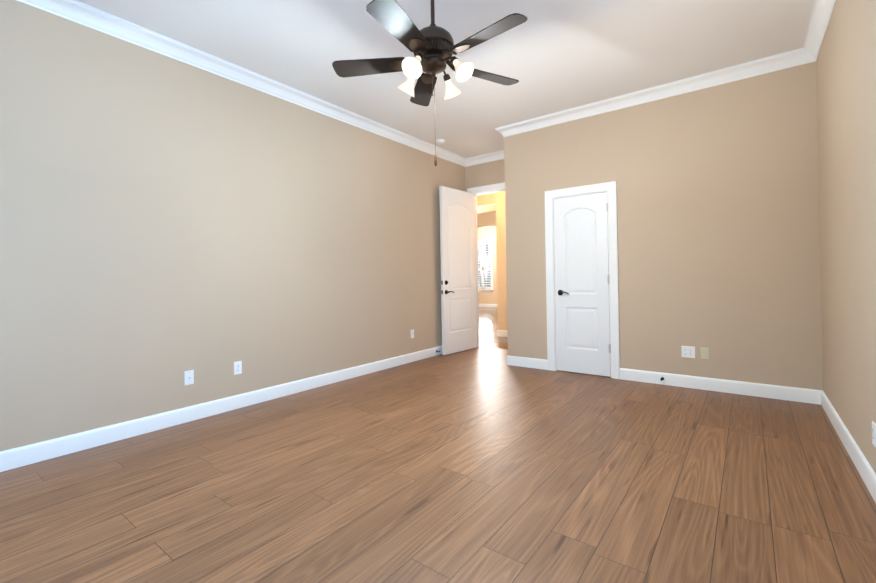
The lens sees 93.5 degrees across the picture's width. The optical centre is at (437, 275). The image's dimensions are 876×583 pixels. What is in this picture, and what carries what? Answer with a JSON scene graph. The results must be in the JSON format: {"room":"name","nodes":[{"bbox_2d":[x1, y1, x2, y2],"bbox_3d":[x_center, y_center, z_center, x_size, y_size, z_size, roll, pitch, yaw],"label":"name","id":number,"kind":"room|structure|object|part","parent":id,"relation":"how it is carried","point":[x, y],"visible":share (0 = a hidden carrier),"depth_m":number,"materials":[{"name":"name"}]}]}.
{"room":"empty bedroom","nodes":[
{"label":"empty bedroom","id":0,"kind":"room"},
{"bbox_2d":[0,0,464,451],"bbox_3d":[-1.450,-0.338,4.234,0.120,3.020,6.430,-1,0,37],"label":"wall","id":1,"kind":"structure","parent":0,"point":[166,222],"depth_m":3.29,"materials":[{"name":"paint"}]},
{"bbox_2d":[184,370,193,384],"bbox_3d":[-2.014,0.826,3.341,0.016,0.114,0.070,-1,0,37],"label":"outlet","id":2,"kind":"object","parent":1,"relation":"attached to","point":[189,377],"visible":1,"depth_m":3.34,"materials":[{"name":"white plastic"}]},
{"bbox_2d":[0,346,441,471],"bbox_3d":[-1.366,1.110,4.183,0.030,0.120,6.190,-1,0,37],"label":"baseboard","id":3,"kind":"structure","parent":1,"relation":"attached to","point":[13,458],"depth_m":3.25,"materials":[{"name":"white wood"}]},
{"bbox_2d":[234,361,241,374],"bbox_3d":[-1.777,0.818,3.663,0.009,0.114,0.070,-1,0,37],"label":"electrical outlet","id":4,"kind":"object","parent":1,"relation":"attached to","point":[237,367],"visible":1,"depth_m":3.66,"materials":[{"name":"white plastic"}]},
{"bbox_2d":[16,0,467,165],"bbox_3d":[-1.392,-1.796,4.177,0.088,0.108,6.190,-1,0,37],"label":"crown molding","id":5,"kind":"structure","parent":1,"relation":"attached to","point":[81,13],"depth_m":3.49,"materials":[{"name":"white wood"}]},
{"bbox_2d":[0,307,875,582],"bbox_3d":[-0.223,1.216,8.111,11.370,0.100,14.080,-1,0,37],"label":"floor","id":6,"kind":"structure","parent":0,"point":[482,465],"depth_m":2.18,"materials":[{"name":"brown wood"}]},
{"bbox_2d":[77,0,814,157],"bbox_3d":[0.221,-1.931,2.962,4.370,0.100,6.430,-1,0,37],"label":"ceiling","id":7,"kind":"structure","parent":0,"point":[552,56],"depth_m":3.37,"materials":[{"name":"paint"}]},
{"bbox_2d":[332,0,527,165],"bbox_3d":[-0.012,-1.282,2.590,1.246,1.194,1.263,-1,0,37],"label":"fan","id":8,"kind":"object","parent":7,"relation":"hanging from","point":[433,47],"visible":1,"depth_m":2.53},
{"bbox_3d":[-0.441,-1.356,2.672,0.464,0.038,0.336,-1,0,37],"label":"blade","id":9,"kind":"part","parent":8,"relation":"part of","materials":[{"name":"grey wood"}]},
{"bbox_3d":[-0.199,-1.362,2.246,0.223,0.038,0.489,-1,0,37],"label":"blade","id":10,"kind":"part","parent":8,"relation":"part of","materials":[{"name":"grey wood"}]},
{"bbox_3d":[-0.203,-1.255,2.740,0.135,0.140,0.131,-1,0,37],"label":"lamp shade","id":11,"kind":"part","parent":8,"relation":"part of","materials":[{"name":"white glass"}]},
{"bbox_3d":[-0.144,-1.258,2.447,0.131,0.140,0.135,-1,0,37],"label":"lamp shade","id":12,"kind":"part","parent":8,"relation":"part of","materials":[{"name":"white glass"}]},
{"bbox_3d":[-0.135,-1.272,2.462,0.053,0.074,0.066,-1,0,37],"label":"bulb","id":13,"kind":"part","parent":8,"relation":"part of","materials":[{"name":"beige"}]},
{"bbox_3d":[-0.093,-1.327,2.523,0.045,0.060,0.124,-1,0,37],"label":"light arm","id":14,"kind":"part","parent":8,"relation":"part of"},
{"bbox_3d":[-0.107,-1.360,3.032,0.424,0.038,0.399,-1,0,37],"label":"blade","id":15,"kind":"part","parent":8,"relation":"part of","materials":[{"name":"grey wood"}]},
{"bbox_3d":[-0.032,-1.571,2.624,0.268,0.615,0.268,-1,0,37],"label":"motor","id":16,"kind":"part","parent":8,"relation":"part of","materials":[{"name":"brown metal"}]},
{"bbox_3d":[0.037,-1.328,2.723,0.045,0.060,0.124,-1,0,37],"label":"light arm","id":17,"kind":"part","parent":8,"relation":"part of"},
{"bbox_3d":[0.072,-1.329,2.558,0.124,0.060,0.045,-1,0,37],"label":"light arm","id":18,"kind":"part","parent":8,"relation":"part of"},
{"bbox_3d":[0.090,-1.260,2.799,0.131,0.140,0.135,-1,0,37],"label":"lamp shade","id":19,"kind":"part","parent":8,"relation":"part of","materials":[{"name":"white glass"}]},
{"bbox_3d":[0.133,-1.276,2.515,0.066,0.074,0.053,-1,0,37],"label":"bulb","id":20,"kind":"part","parent":8,"relation":"part of","materials":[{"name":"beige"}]},
{"bbox_3d":[0.149,-1.262,2.506,0.135,0.140,0.131,-1,0,37],"label":"lamp shade","id":21,"kind":"part","parent":8,"relation":"part of","materials":[{"name":"white glass"}]},
{"bbox_3d":[0.268,-1.369,2.335,0.488,0.038,0.182,-1,0,37],"label":"blade","id":22,"kind":"part","parent":8,"relation":"part of","materials":[{"name":"grey wood"}]},
{"bbox_3d":[0.336,-1.369,2.820,0.304,0.038,0.476,-1,0,37],"label":"blade","id":23,"kind":"part","parent":8,"relation":"part of","materials":[{"name":"grey wood"}]},
{"bbox_2d":[436,139,444,143],"bbox_3d":[0.036,-1.849,5.699,0.132,0.039,0.132,-1,0,37],"label":"smoke detector","id":24,"kind":"object","parent":7,"relation":"attached to","point":[440,141],"visible":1,"depth_m":5.66,"materials":[{"name":"white plastic"}]},
{"bbox_2d":[465,159,504,191],"bbox_3d":[0.962,-0.371,6.367,1.170,3.020,0.120,-1,0,37],"label":"wall","id":25,"kind":"structure","parent":0,"point":[486,173],"depth_m":6.45,"materials":[{"name":"paint"}]},
{"bbox_2d":[439,186,476,354],"bbox_3d":[0.322,-0.081,6.255,0.040,2.440,0.815,-1,0,41],"label":"entry door","id":26,"kind":"structure","parent":25,"relation":"in","point":[458,266],"depth_m":6.20,"materials":[{"name":"white wood"}]},
{"bbox_2d":[445,280,453,293],"bbox_3d":[0.171,0.167,5.998,0.062,0.205,0.155,-1,0,41],"label":"door lever","id":27,"kind":"object","parent":26,"relation":"attached to","point":[446,283],"visible":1,"depth_m":5.96,"materials":[{"name":"black metal"}]},
{"bbox_2d":[464,150,503,166],"bbox_3d":[0.911,-1.827,6.262,1.080,0.108,0.088,-1,0,37],"label":"crown molding","id":28,"kind":"structure","parent":25,"relation":"attached to","point":[498,155],"depth_m":6.40,"materials":[{"name":"white wood"}]},
{"bbox_2d":[467,182,504,346],"bbox_3d":[0.935,-0.136,6.376,1.015,2.552,0.142,-1,0,37],"label":"door frame","id":29,"kind":"structure","parent":25,"relation":"attached to","point":[487,192],"depth_m":6.61,"materials":[{"name":"white wood"}]},
{"bbox_2d":[477,212,495,227],"bbox_3d":[0.899,-0.349,11.871,8.450,3.020,0.140,-1,0,37],"label":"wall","id":30,"kind":"structure","parent":0,"point":[486,219],"depth_m":11.44,"materials":[{"name":"paint"}]},
{"bbox_2d":[477,226,496,303],"bbox_3d":[2.877,-0.373,14.500,8.450,3.020,0.120,-1,0,37],"label":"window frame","id":31,"kind":"structure","parent":0,"point":[486,233],"depth_m":15.13,"materials":[{"name":"paint"}]},
{"bbox_2d":[478,244,490,286],"bbox_3d":[1.725,-0.370,15.423,0.840,1.840,0.010,-1,0,37],"label":"window shutter","id":32,"kind":"object","parent":31,"relation":"attached to","point":[479,252],"depth_m":15.39,"materials":[{"name":"white"}]},
{"bbox_2d":[478,240,493,291],"bbox_3d":[1.664,-0.349,15.341,0.920,1.920,0.105,-1,0,37],"label":"window","id":33,"kind":"structure","parent":31,"relation":"in","point":[483,269],"depth_m":15.26,"materials":[{"name":"white"}]},
{"bbox_2d":[479,304,496,306],"bbox_3d":[2.861,1.077,14.441,8.450,0.120,0.014,-1,0,37],"label":"baseboard","id":34,"kind":"structure","parent":31,"relation":"attached to","point":[480,305],"depth_m":15.20,"materials":[{"name":"white wood"}]},
{"bbox_2d":[495,191,506,329],"bbox_3d":[1.791,-0.381,7.370,1.610,3.020,0.140,-1,0,37],"label":"wall","id":35,"kind":"structure","parent":0,"point":[501,262],"depth_m":7.74,"materials":[{"name":"paint"}]},
{"bbox_2d":[497,330,507,336],"bbox_3d":[1.773,1.069,7.319,1.624,0.120,0.044,-1,0,37],"label":"baseboard","id":36,"kind":"structure","parent":35,"relation":"attached to","point":[502,333],"depth_m":7.72,"materials":[{"name":"white"}]},
{"bbox_2d":[504,61,822,389],"bbox_3d":[2.089,-0.397,4.430,2.960,3.020,0.120,-1,0,37],"label":"wall","id":37,"kind":"structure","parent":0,"point":[718,227],"depth_m":4.00,"materials":[{"name":"paint"}]},
{"bbox_2d":[508,355,547,369],"bbox_3d":[1.116,1.072,5.092,0.505,0.120,0.014,-1,0,37],"label":"baseboard","id":38,"kind":"structure","parent":37,"relation":"attached to","point":[512,360],"depth_m":5.08,"materials":[{"name":"white wood"}]},
{"bbox_2d":[544,181,619,378],"bbox_3d":[1.665,0.089,4.753,0.658,2.064,0.120,-1,0,37],"label":"door frame","id":39,"kind":"structure","parent":37,"relation":"attached to","point":[554,266],"depth_m":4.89,"materials":[{"name":"white wood"}]},
{"bbox_2d":[553,192,610,376],"bbox_3d":[1.641,0.097,4.721,0.610,2.030,0.035,-1,0,37],"label":"closet door","id":40,"kind":"structure","parent":37,"relation":"in","point":[582,308],"depth_m":4.70,"materials":[{"name":"white wood"}]},
{"bbox_2d":[558,290,568,294],"bbox_3d":[1.458,0.197,4.799,0.155,0.066,0.062,-1,0,37],"label":"handle","id":41,"kind":"object","parent":40,"relation":"attached to","point":[560,292],"visible":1,"depth_m":4.80,"materials":[{"name":"black metal"}]},
{"bbox_2d":[606,203,610,352],"bbox_3d":[1.869,0.022,4.521,0.022,1.650,0.012,-1,0,37],"label":"closet door hinges","id":42,"kind":"object","parent":37,"relation":"attached to","point":[608,278],"visible":1,"depth_m":4.52,"materials":[{"name":"grey metal"}]},
{"bbox_2d":[495,49,799,136],"bbox_3d":[1.922,-1.851,4.412,2.938,0.108,0.088,-1,0,37],"label":"crown molding","id":43,"kind":"structure","parent":37,"relation":"attached to","point":[789,59],"depth_m":4.15,"materials":[{"name":"white wood"}]},
{"bbox_2d":[681,346,694,357],"bbox_3d":[2.472,0.753,4.072,0.116,0.114,0.009,-1,0,37],"label":"electrical outlet","id":44,"kind":"object","parent":37,"relation":"attached to","point":[687,351],"visible":1,"depth_m":4.07,"materials":[{"name":"white plastic"}]},
{"bbox_2d":[700,347,708,359],"bbox_3d":[2.580,0.751,3.986,0.070,0.114,0.016,-1,0,37],"label":"outlet","id":45,"kind":"object","parent":37,"relation":"attached to","point":[704,353],"visible":1,"depth_m":3.99,"materials":[{"name":"beige plastic"}]},
{"bbox_2d":[620,368,819,404],"bbox_3d":[2.602,1.043,3.973,1.595,0.120,0.014,-1,0,37],"label":"baseboard","id":46,"kind":"structure","parent":37,"relation":"attached to","point":[804,395],"depth_m":3.88,"materials":[{"name":"white wood"}]},
{"bbox_2d":[816,0,875,472],"bbox_3d":[1.945,-0.405,1.679,0.120,3.020,6.430,-1,0,37],"label":"wall","id":47,"kind":"structure","parent":0,"point":[846,85],"depth_m":2.47,"materials":[{"name":"paint"}]},
{"bbox_2d":[800,0,835,64],"bbox_3d":[1.576,-1.856,1.399,0.088,0.108,5.320,-1,0,37],"label":"crown molding","id":48,"kind":"structure","parent":47,"relation":"attached to","point":[822,9],"depth_m":3.14,"materials":[{"name":"white wood"}]},
{"bbox_2d":[820,390,875,502],"bbox_3d":[1.654,1.049,1.366,0.014,0.120,5.320,-1,0,37],"label":"baseboard","id":49,"kind":"structure","parent":47,"relation":"attached to","point":[865,470],"depth_m":2.46,"materials":[{"name":"white wood"}]},
{"bbox_2d":[872,421,875,447],"bbox_3d":[2.166,0.788,2.048,0.009,0.114,0.070,-1,0,37],"label":"electrical outlet","id":50,"kind":"object","parent":47,"relation":"attached to","point":[873,433],"visible":0.98,"depth_m":2.04,"materials":[{"name":"white plastic"}]},
{"bbox_3d":[0.587,-1.906,11.497,8.690,0.100,7.650,-1,0,37],"label":"ceiling","id":51,"kind":"structure","parent":0,"visible":0},
{"bbox_2d":[477,193,495,206],"bbox_3d":[-1.605,-1.575,9.915,6.840,0.500,0.140,-1,0,37],"label":"beam","id":52,"kind":"structure","parent":51,"relation":"attached to","point":[486,199],"depth_m":7.93,"materials":[{"name":"paint"}]},
{"bbox_2d":[477,205,495,213],"bbox_3d":[-0.085,-1.658,10.598,8.450,0.380,0.140,-1,0,37],"label":"beam","id":53,"kind":"structure","parent":51,"relation":"attached to","point":[486,209],"depth_m":9.60,"materials":[{"name":"paint"}]}
]}

